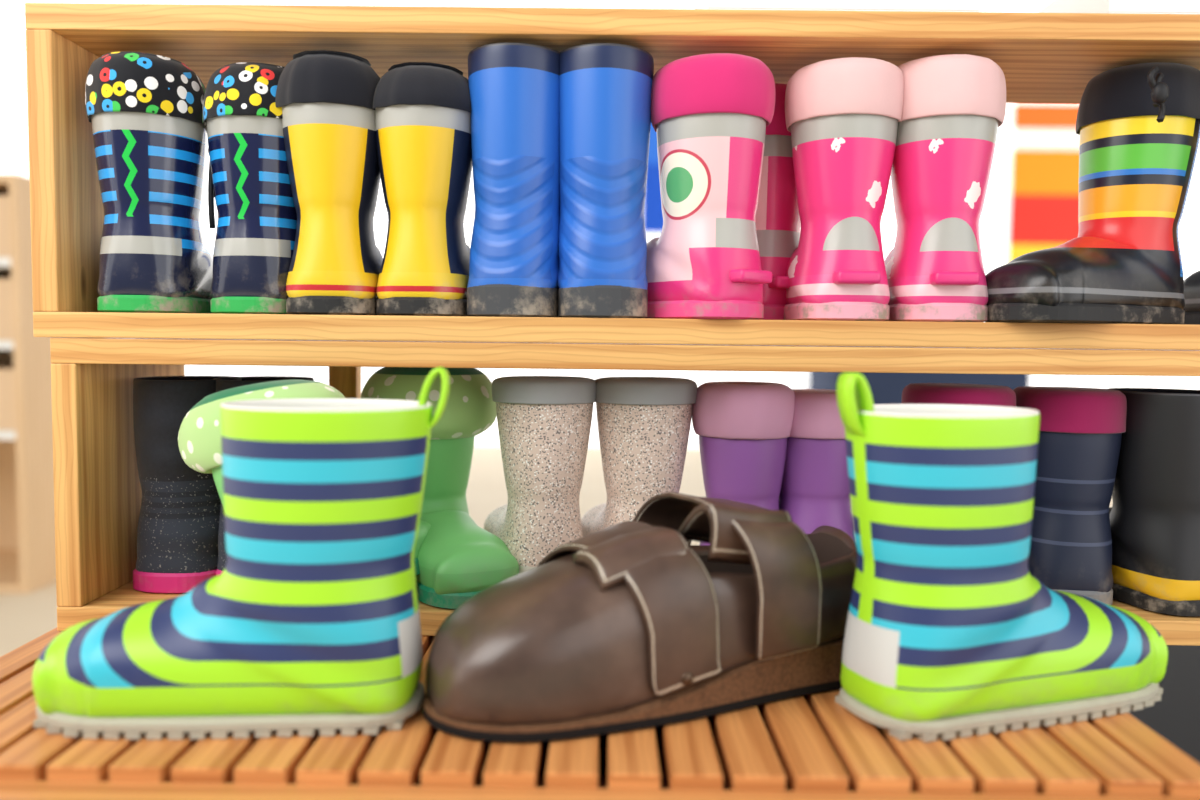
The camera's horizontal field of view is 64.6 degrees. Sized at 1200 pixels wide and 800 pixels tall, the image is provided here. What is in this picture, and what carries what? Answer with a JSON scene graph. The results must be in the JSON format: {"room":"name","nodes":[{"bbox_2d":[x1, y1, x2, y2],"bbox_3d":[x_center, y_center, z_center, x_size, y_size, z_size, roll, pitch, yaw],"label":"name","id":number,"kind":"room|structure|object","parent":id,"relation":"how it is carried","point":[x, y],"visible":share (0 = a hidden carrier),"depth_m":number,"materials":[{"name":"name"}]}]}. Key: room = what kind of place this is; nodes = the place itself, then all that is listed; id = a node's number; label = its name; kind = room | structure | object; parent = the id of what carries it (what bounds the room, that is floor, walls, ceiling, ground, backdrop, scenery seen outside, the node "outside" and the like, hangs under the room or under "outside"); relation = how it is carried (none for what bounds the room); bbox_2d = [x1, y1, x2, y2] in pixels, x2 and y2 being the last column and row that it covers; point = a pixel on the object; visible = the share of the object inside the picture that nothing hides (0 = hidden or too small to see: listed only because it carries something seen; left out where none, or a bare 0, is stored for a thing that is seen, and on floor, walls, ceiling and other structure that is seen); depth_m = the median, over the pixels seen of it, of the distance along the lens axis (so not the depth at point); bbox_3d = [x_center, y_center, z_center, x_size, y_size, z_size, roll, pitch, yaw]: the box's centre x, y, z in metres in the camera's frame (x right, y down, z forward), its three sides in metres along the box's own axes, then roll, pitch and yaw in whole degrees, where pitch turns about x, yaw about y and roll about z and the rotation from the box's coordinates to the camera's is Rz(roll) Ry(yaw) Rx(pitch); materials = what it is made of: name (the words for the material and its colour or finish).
{"room":"shoe store","nodes":[
{"label":"shoe store","id":0,"kind":"room"},
{"bbox_2d":[0,444,1112,656],"bbox_3d":[-0.009,0.536,2.033,8.000,0.050,7.500,1,4,0],"label":"floor","id":1,"kind":"structure","parent":0,"point":[24,617],"depth_m":3.80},
{"bbox_2d":[0,173,78,592],"bbox_3d":[-1.850,-0.051,2.506,0.900,1.020,0.400,1,4,0],"label":"base cabinet","id":2,"kind":"object","parent":1,"relation":"on","point":[27,518],"visible":0.36,"depth_m":2.34,"materials":[{"name":"brown wood"}]},
{"bbox_2d":[0,627,1199,799],"bbox_3d":[-0.051,0.390,0.768,0.796,0.400,0.526,1,4,0],"label":"wooden bench","id":3,"kind":"object","parent":1,"relation":"on","point":[810,746],"visible":0.39,"depth_m":0.54,"materials":[{"name":"brown wood"}]},
{"bbox_2d":[32,367,449,738],"bbox_3d":[-0.224,0.087,0.601,0.255,0.220,0.098,1,4,-1],"label":"boot","id":4,"kind":"object","parent":3,"relation":"on","point":[310,623],"visible":1,"depth_m":0.56,"materials":[{"name":"rubber"}]},
{"bbox_2d":[25,3,1199,645],"bbox_3d":[0.131,-0.060,0.850,1.150,0.492,0.215,1,4,0],"label":"shoe shelf","id":5,"kind":"object","parent":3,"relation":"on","point":[1042,57],"visible":0.66,"depth_m":0.74,"materials":[{"name":"brown wood"}]},
{"bbox_2d":[85,52,214,312],"bbox_3d":[-0.367,-0.175,0.834,0.103,0.202,0.201,0,4,-4],"label":"boot","id":6,"kind":"object","parent":5,"relation":"on","point":[144,110],"visible":0.79,"depth_m":0.75,"materials":[{"name":"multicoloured rubber"}]},
{"bbox_2d":[133,376,241,593],"bbox_3d":[-0.361,0.069,0.869,0.087,0.180,0.158,1,4,2],"label":"boot","id":7,"kind":"object","parent":5,"relation":"on","point":[178,523],"visible":0.51,"depth_m":0.80,"materials":[{"name":"black rubber"}]},
{"bbox_2d":[202,62,296,313],"bbox_3d":[-0.272,-0.174,0.842,0.103,0.200,0.200,1,4,3],"label":"boot","id":8,"kind":"object","parent":5,"relation":"on","point":[257,223],"visible":0.54,"depth_m":0.75,"materials":[{"name":"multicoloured rubber"}]},
{"bbox_2d":[213,376,313,575],"bbox_3d":[-0.302,0.069,0.876,0.087,0.180,0.158,0,4,-6],"label":"boot","id":9,"kind":"object","parent":5,"relation":"on","point":[221,385],"visible":0.09,"depth_m":0.81,"materials":[{"name":"black rubber"}]},
{"bbox_2d":[178,379,430,575],"bbox_3d":[-0.235,0.073,0.777,0.149,0.184,0.199,3,4,29],"label":"boot","id":10,"kind":"object","parent":5,"relation":"on","point":[199,436],"visible":0.16,"depth_m":0.69,"materials":[{"name":"green rubber"}]},
{"bbox_2d":[275,50,382,314],"bbox_3d":[-0.223,-0.175,0.832,0.093,0.203,0.201,0,4,-6],"label":"boot","id":11,"kind":"object","parent":5,"relation":"on","point":[325,97],"visible":0.78,"depth_m":0.74,"materials":[{"name":"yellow rubber"}]},
{"bbox_2d":[373,62,471,315],"bbox_3d":[-0.139,-0.172,0.835,0.092,0.199,0.200,1,4,4],"label":"boot","id":12,"kind":"object","parent":5,"relation":"on","point":[423,110],"visible":0.77,"depth_m":0.75,"materials":[{"name":"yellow rubber"}]},
{"bbox_2d":[361,367,518,608],"bbox_3d":[-0.141,0.066,0.851,0.125,0.192,0.212,-1,4,-28],"label":"boot","id":13,"kind":"object","parent":5,"relation":"on","point":[458,558],"visible":0.63,"depth_m":0.83,"materials":[{"name":"green rubber"}]},
{"bbox_2d":[467,43,559,316],"bbox_3d":[-0.052,-0.176,0.831,0.083,0.209,0.197,2,4,16],"label":"boot","id":14,"kind":"object","parent":5,"relation":"on","point":[514,87],"visible":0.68,"depth_m":0.74,"materials":[{"name":"blue rubber"}]},
{"bbox_2d":[484,376,595,573],"bbox_3d":[-0.061,0.069,0.881,0.093,0.185,0.200,0,4,-14],"label":"boot","id":15,"kind":"object","parent":5,"relation":"on","point":[544,422],"visible":0.85,"depth_m":0.80,"materials":[{"name":"rubber"}]},
{"bbox_2d":[558,43,653,317],"bbox_3d":[-0.005,-0.175,0.831,0.083,0.209,0.197,0,4,-8],"label":"boot","id":16,"kind":"object","parent":5,"relation":"on","point":[605,89],"visible":0.92,"depth_m":0.74,"materials":[{"name":"blue rubber"}]},
{"bbox_2d":[581,377,696,536],"bbox_3d":[0.029,0.070,0.888,0.093,0.185,0.201,0,4,-10],"label":"boot","id":17,"kind":"object","parent":5,"relation":"on","point":[644,423],"visible":0.59,"depth_m":0.80,"materials":[{"name":"rubber"}]},
{"bbox_2d":[646,53,775,319],"bbox_3d":[0.060,-0.170,0.810,0.096,0.204,0.206,-2,5,-38],"label":"boot","id":18,"kind":"object","parent":5,"relation":"on","point":[711,114],"visible":0.72,"depth_m":0.74,"materials":[{"name":"pink rubber"}]},
{"bbox_2d":[692,381,794,544],"bbox_3d":[0.135,0.072,0.888,0.091,0.182,0.209,1,4,10],"label":"boot","id":19,"kind":"object","parent":5,"relation":"on","point":[743,428],"visible":0.55,"depth_m":0.80,"materials":[{"name":"purple rubber"}]},
{"bbox_2d":[756,83,800,319],"bbox_3d":[0.123,-0.174,0.892,0.095,0.202,0.206,-1,4,-24],"label":"boot","id":20,"kind":"object","parent":5,"relation":"on","point":[778,224],"visible":0.15,"depth_m":0.81,"materials":[{"name":"pink rubber"}]},
{"bbox_2d":[779,389,854,540],"bbox_3d":[0.188,0.076,0.902,0.092,0.174,0.202,0,4,-5],"label":"boot","id":21,"kind":"object","parent":5,"relation":"on","point":[815,491],"visible":0.38,"depth_m":0.81,"materials":[{"name":"purple rubber"}]},
{"bbox_2d":[695,0,979,11],"bbox_3d":[0.191,-0.328,0.821,0.210,0.045,0.168,1,4,0],"label":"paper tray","id":22,"kind":"object","parent":5,"relation":"on","point":[816,5],"visible":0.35,"depth_m":0.74,"materials":[{"name":"white plastic"}]},
{"bbox_2d":[784,57,903,320],"bbox_3d":[0.197,-0.170,0.829,0.095,0.204,0.206,0,4,-3],"label":"boot","id":23,"kind":"object","parent":5,"relation":"on","point":[842,115],"visible":0.84,"depth_m":0.74,"materials":[{"name":"pink rubber"}]},
{"bbox_2d":[884,54,1005,321],"bbox_3d":[0.280,-0.171,0.827,0.095,0.208,0.206,1,4,2],"label":"boot","id":24,"kind":"object","parent":5,"relation":"on","point":[954,105],"visible":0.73,"depth_m":0.74,"materials":[{"name":"pink rubber"}]},
{"bbox_2d":[901,383,1015,406],"bbox_3d":[0.302,0.075,0.869,0.090,0.182,0.199,0,4,-4],"label":"boot","id":25,"kind":"object","parent":5,"relation":"on","point":[915,393],"visible":0.1,"depth_m":0.78,"materials":[{"name":"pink rubber"}]},
{"bbox_2d":[1013,386,1126,604],"bbox_3d":[0.408,0.077,0.872,0.090,0.180,0.199,1,4,8],"label":"boot","id":26,"kind":"object","parent":5,"relation":"on","point":[1081,429],"visible":0.61,"depth_m":0.78,"materials":[{"name":"blue rubber"}]},
{"bbox_2d":[985,62,1199,323],"bbox_3d":[0.411,-0.168,0.778,0.213,0.212,0.104,-1,4,-27],"label":"boot","id":27,"kind":"object","parent":5,"relation":"on","point":[1138,125],"visible":0.99,"depth_m":0.76,"materials":[{"name":"rubber"}]},
{"bbox_2d":[1038,0,1199,13],"bbox_3d":[0.525,-0.324,0.820,0.260,0.045,0.168,1,4,0],"label":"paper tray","id":28,"kind":"object","parent":5,"relation":"on","point":[1057,6],"visible":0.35,"depth_m":0.74,"materials":[{"name":"white plastic"}]},
{"bbox_2d":[1108,388,1199,616],"bbox_3d":[0.469,0.079,0.856,0.090,0.180,0.202,0,4,-12],"label":"boot","id":29,"kind":"object","parent":5,"relation":"on","point":[1154,514],"visible":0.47,"depth_m":0.77,"materials":[{"name":"black rubber"}]},
{"bbox_2d":[1183,270,1199,324],"bbox_3d":[0.594,-0.169,0.828,0.093,0.212,0.213,0,4,-10],"label":"boot","id":30,"kind":"object","parent":5,"relation":"on","point":[1192,282],"visible":0.35,"depth_m":0.88,"materials":[{"name":"rubber"}]},
{"bbox_2d":[423,492,856,741],"bbox_3d":[0.041,0.131,0.640,0.317,0.135,0.124,-1,4,-21],"label":"leather shoe","id":31,"kind":"object","parent":3,"relation":"on","point":[625,625],"visible":0.94,"depth_m":0.59,"materials":[{"name":"brown leather"}]},
{"bbox_2d":[835,372,1167,741],"bbox_3d":[0.265,0.091,0.631,0.255,0.220,0.098,-1,4,-22],"label":"boot","id":32,"kind":"object","parent":3,"relation":"on","point":[950,632],"visible":1,"depth_m":0.58,"materials":[{"name":"rubber"}]},
{"bbox_2d":[808,372,1029,403],"bbox_3d":[1.635,0.062,5.000,0.950,0.560,0.700,1,4,0],"label":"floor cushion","id":33,"kind":"object","parent":1,"relation":"on","point":[885,388],"visible":0.02,"depth_m":4.64,"materials":[{"name":"blue fabric"}]},
{"bbox_2d":[1128,645,1199,763],"bbox_3d":[1.488,0.556,1.500,2.200,0.012,2.950,1,4,0],"label":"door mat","id":34,"kind":"object","parent":1,"relation":"on","point":[1176,718],"visible":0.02,"depth_m":1.66,"materials":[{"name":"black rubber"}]},
{"bbox_2d":[0,0,1199,446],"bbox_3d":[0.027,-1.099,5.727,8.000,2.850,0.080,1,4,0],"label":"wall","id":35,"kind":"structure","parent":0,"point":[14,146],"depth_m":5.68,"materials":[{"name":"white paint"}]},
{"bbox_2d":[644,123,662,233],"bbox_3d":[0.440,-1.405,5.653,0.380,0.820,0.024,1,4,0],"label":"wall picture","id":36,"kind":"object","parent":35,"relation":"attached to","point":[653,215],"visible":0.02,"depth_m":5.65},
{"bbox_2d":[1008,104,1079,262],"bbox_3d":[2.713,-1.219,5.653,0.530,1.060,0.024,1,4,0],"label":"wall picture","id":37,"kind":"object","parent":35,"relation":"attached to","point":[1044,195],"visible":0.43,"depth_m":5.63}
]}

